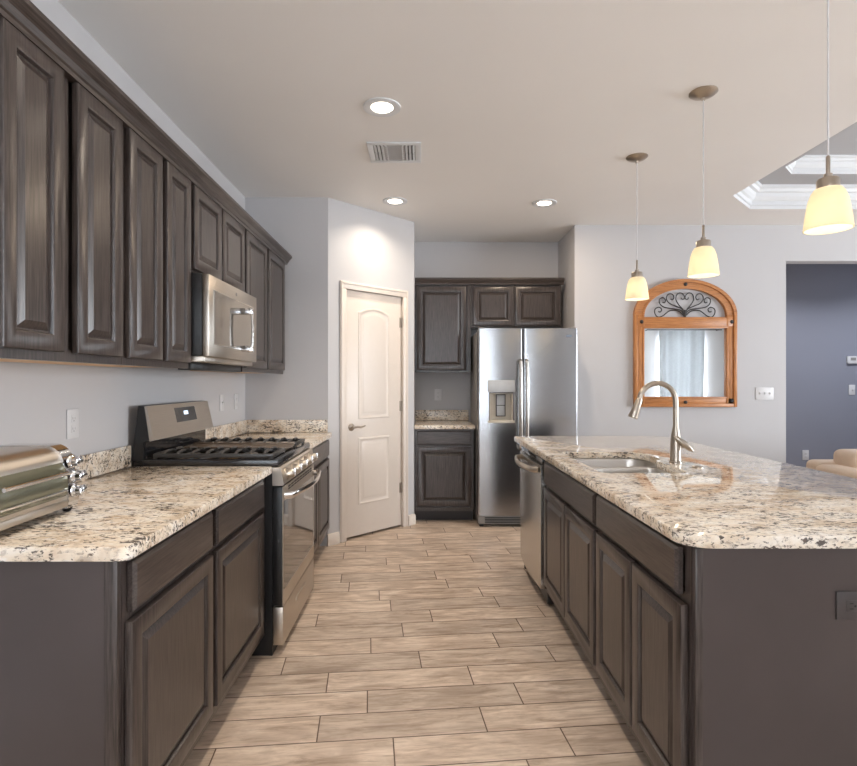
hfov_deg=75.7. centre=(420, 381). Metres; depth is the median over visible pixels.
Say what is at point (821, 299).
wall
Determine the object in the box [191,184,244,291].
upper cabinet
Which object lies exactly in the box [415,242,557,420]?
wall
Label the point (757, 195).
trim
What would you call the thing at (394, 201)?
recessed light
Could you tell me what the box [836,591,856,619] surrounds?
island outlet
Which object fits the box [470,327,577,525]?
refrigerator
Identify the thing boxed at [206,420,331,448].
countertop
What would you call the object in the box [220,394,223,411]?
wall switch
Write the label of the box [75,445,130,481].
backsplash
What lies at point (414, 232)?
wall
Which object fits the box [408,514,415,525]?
baseboard
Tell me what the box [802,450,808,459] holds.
wall outlet
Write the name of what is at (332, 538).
baseboard
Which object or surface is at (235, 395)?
wall outlet
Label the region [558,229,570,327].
wall
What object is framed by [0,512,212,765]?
base cabinet
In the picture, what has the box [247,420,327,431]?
backsplash
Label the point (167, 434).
gas range
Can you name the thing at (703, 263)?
pendant light
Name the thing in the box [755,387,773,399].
wall switch
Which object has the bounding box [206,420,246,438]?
backsplash
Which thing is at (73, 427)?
socket
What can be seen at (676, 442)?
faucet
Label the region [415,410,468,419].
backsplash
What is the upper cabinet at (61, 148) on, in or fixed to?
attached to the wall at (35, 398)
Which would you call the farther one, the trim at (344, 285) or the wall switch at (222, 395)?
the trim at (344, 285)
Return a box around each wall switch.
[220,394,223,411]
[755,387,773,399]
[849,385,854,394]
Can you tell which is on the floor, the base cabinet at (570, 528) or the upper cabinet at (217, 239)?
the base cabinet at (570, 528)
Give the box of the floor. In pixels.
[183,511,650,765]
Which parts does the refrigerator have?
freezer door, paddle frame, dispenser panel, handle, handle, fridge door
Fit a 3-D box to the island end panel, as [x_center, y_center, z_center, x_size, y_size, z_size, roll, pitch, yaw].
[1.062,0.849,1.421,0.717,0.843,0.020,0,0,0]
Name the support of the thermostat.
attached to the wall at (821, 299)
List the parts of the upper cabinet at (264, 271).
door, raised panel, frame, door, raised panel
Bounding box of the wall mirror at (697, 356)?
[633,279,736,406]
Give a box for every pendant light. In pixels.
[625,153,648,300]
[687,85,719,277]
[802,0,854,234]
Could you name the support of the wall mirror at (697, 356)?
attached to the wall at (752, 259)
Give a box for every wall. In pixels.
[0,0,244,465]
[245,197,327,545]
[328,198,413,533]
[414,232,414,513]
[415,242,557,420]
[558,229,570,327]
[571,225,856,462]
[786,264,856,466]
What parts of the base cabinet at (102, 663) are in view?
panel, frame, door, drawer, raised panel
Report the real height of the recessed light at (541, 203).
0.009 m
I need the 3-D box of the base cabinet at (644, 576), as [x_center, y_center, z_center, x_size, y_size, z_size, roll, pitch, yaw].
[1.038,0.849,1.798,0.715,0.843,0.733,0,0,0]
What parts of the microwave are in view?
vent plate, door, handle mount, handle mount, handle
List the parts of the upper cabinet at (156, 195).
door, raised panel, frame, door, raised panel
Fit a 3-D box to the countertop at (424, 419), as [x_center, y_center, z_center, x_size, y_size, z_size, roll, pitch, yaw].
[0.213,0.355,5.292,0.546,0.140,0.673,0,0,0]
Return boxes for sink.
[573,458,667,472]
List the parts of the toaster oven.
door rail, glass door, handle, knob, knob, knob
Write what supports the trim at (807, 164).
attached to the ceiling at (844, 142)
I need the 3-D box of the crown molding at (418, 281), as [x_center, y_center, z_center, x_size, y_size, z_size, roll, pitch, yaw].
[0.657,-0.966,5.284,1.430,0.062,0.050,0,0,0]
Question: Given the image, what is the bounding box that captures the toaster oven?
[0,443,86,530]
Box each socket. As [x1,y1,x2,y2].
[71,415,75,422]
[71,425,75,432]
[846,600,856,611]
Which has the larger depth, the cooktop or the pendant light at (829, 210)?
the cooktop
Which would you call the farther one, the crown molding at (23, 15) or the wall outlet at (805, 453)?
the wall outlet at (805, 453)
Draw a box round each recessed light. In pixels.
[363,97,400,116]
[383,197,406,205]
[532,199,556,207]
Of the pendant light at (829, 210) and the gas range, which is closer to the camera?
the pendant light at (829, 210)
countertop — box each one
[0,445,271,561]
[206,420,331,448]
[414,410,474,428]
[514,436,856,548]
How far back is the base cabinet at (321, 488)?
3.90 m
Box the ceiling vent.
[366,142,420,162]
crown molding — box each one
[0,0,291,264]
[415,278,564,284]
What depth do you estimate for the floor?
2.42 m
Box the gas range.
[132,400,320,655]
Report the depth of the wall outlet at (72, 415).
2.14 m
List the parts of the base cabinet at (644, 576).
raised panel, door, drawer, raised panel, door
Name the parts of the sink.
bowl, bowl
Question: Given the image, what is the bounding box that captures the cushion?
[833,449,856,467]
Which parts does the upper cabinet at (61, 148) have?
door, raised panel, door, raised panel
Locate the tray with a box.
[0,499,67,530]
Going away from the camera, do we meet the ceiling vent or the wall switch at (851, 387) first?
the ceiling vent
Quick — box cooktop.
[133,442,309,466]
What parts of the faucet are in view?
handle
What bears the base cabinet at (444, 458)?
on the floor
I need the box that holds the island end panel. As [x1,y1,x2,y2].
[692,547,856,765]
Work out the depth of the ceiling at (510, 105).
2.78 m
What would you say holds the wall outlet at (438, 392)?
attached to the wall at (432, 259)
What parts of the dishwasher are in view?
handle, door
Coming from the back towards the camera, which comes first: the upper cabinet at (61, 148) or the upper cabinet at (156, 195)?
the upper cabinet at (156, 195)
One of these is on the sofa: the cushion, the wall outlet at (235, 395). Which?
the cushion
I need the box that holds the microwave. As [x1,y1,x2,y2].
[178,273,255,371]
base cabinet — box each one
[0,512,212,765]
[209,478,263,722]
[312,440,328,553]
[415,429,473,519]
[544,462,599,678]
[596,495,691,765]
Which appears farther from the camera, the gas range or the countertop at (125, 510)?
the gas range
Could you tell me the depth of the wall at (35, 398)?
2.36 m
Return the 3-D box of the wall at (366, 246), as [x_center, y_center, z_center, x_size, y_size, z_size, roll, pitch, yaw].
[-0.426,-0.080,4.634,0.100,2.700,0.930,0,0,45]
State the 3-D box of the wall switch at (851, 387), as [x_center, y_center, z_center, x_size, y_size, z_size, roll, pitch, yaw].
[4.925,0.090,6.291,0.072,0.115,0.018,0,0,0]
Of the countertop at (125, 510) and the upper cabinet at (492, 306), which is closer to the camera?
the countertop at (125, 510)
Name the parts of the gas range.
steel panel, knob, oven door, warming drawer, control panel, knob, door trim, drawer pull, handle, knob, knob, knob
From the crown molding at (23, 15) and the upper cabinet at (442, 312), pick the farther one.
the upper cabinet at (442, 312)
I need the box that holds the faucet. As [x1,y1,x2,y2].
[628,381,693,462]
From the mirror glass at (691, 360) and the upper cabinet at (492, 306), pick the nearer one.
the mirror glass at (691, 360)
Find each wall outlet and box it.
[66,409,78,438]
[234,394,237,408]
[435,389,441,399]
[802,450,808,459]
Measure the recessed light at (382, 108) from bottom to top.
0.009 m
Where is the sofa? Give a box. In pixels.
[806,449,856,478]
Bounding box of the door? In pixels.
[347,290,402,537]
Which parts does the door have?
lever, raised panel, raised panel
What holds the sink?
in the countertop at (737, 500)
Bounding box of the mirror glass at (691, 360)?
[644,328,724,396]
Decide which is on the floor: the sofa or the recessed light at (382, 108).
the sofa
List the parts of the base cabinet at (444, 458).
drawer, door, raised panel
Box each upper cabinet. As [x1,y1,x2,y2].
[0,17,122,364]
[41,127,190,368]
[190,230,284,373]
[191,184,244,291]
[415,285,470,371]
[471,285,560,328]
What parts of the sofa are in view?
frame, arm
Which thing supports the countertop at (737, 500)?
on the base cabinet at (644, 576)
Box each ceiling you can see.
[58,0,856,241]
[758,122,856,183]
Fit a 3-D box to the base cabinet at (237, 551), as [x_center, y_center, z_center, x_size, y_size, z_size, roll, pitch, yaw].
[-1.030,0.849,2.220,0.655,0.843,0.664,0,0,0]
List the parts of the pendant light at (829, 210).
cord, lamp shade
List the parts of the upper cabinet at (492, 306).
door, raised panel, door, raised panel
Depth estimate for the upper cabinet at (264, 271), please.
3.67 m
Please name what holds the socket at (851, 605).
attached to the island outlet at (846, 601)
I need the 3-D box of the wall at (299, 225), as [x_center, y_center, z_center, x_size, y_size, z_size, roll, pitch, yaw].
[-1.041,-0.080,4.320,0.642,2.700,0.100,0,0,0]
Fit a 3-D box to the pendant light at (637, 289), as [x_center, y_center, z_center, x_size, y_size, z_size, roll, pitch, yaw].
[1.372,-0.978,3.500,0.143,0.905,0.143,0,0,0]
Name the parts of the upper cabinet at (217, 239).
door, raised panel, raised panel, door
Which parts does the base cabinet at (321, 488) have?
raised panel, door, frame, drawer, door, raised panel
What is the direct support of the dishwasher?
on the floor
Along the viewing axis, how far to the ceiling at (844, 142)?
4.16 m
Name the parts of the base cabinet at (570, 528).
raised panel, door, drawer, raised panel, door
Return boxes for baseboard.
[327,532,339,546]
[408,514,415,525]
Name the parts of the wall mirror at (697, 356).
rail, rail, cross rail, rail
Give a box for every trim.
[340,280,407,542]
[733,181,856,208]
[786,155,856,173]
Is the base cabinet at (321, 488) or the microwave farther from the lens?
the base cabinet at (321, 488)
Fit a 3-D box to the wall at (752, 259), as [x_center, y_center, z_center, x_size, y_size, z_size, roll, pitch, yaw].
[4.350,-0.080,5.080,5.900,2.700,0.120,0,0,0]
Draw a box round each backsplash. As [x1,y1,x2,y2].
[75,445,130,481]
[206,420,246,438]
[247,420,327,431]
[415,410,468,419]
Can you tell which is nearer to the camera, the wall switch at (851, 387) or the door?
the door
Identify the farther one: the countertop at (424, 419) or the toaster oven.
the countertop at (424, 419)
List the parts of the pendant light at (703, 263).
lamp shade, cord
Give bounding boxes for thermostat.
[847,356,856,363]

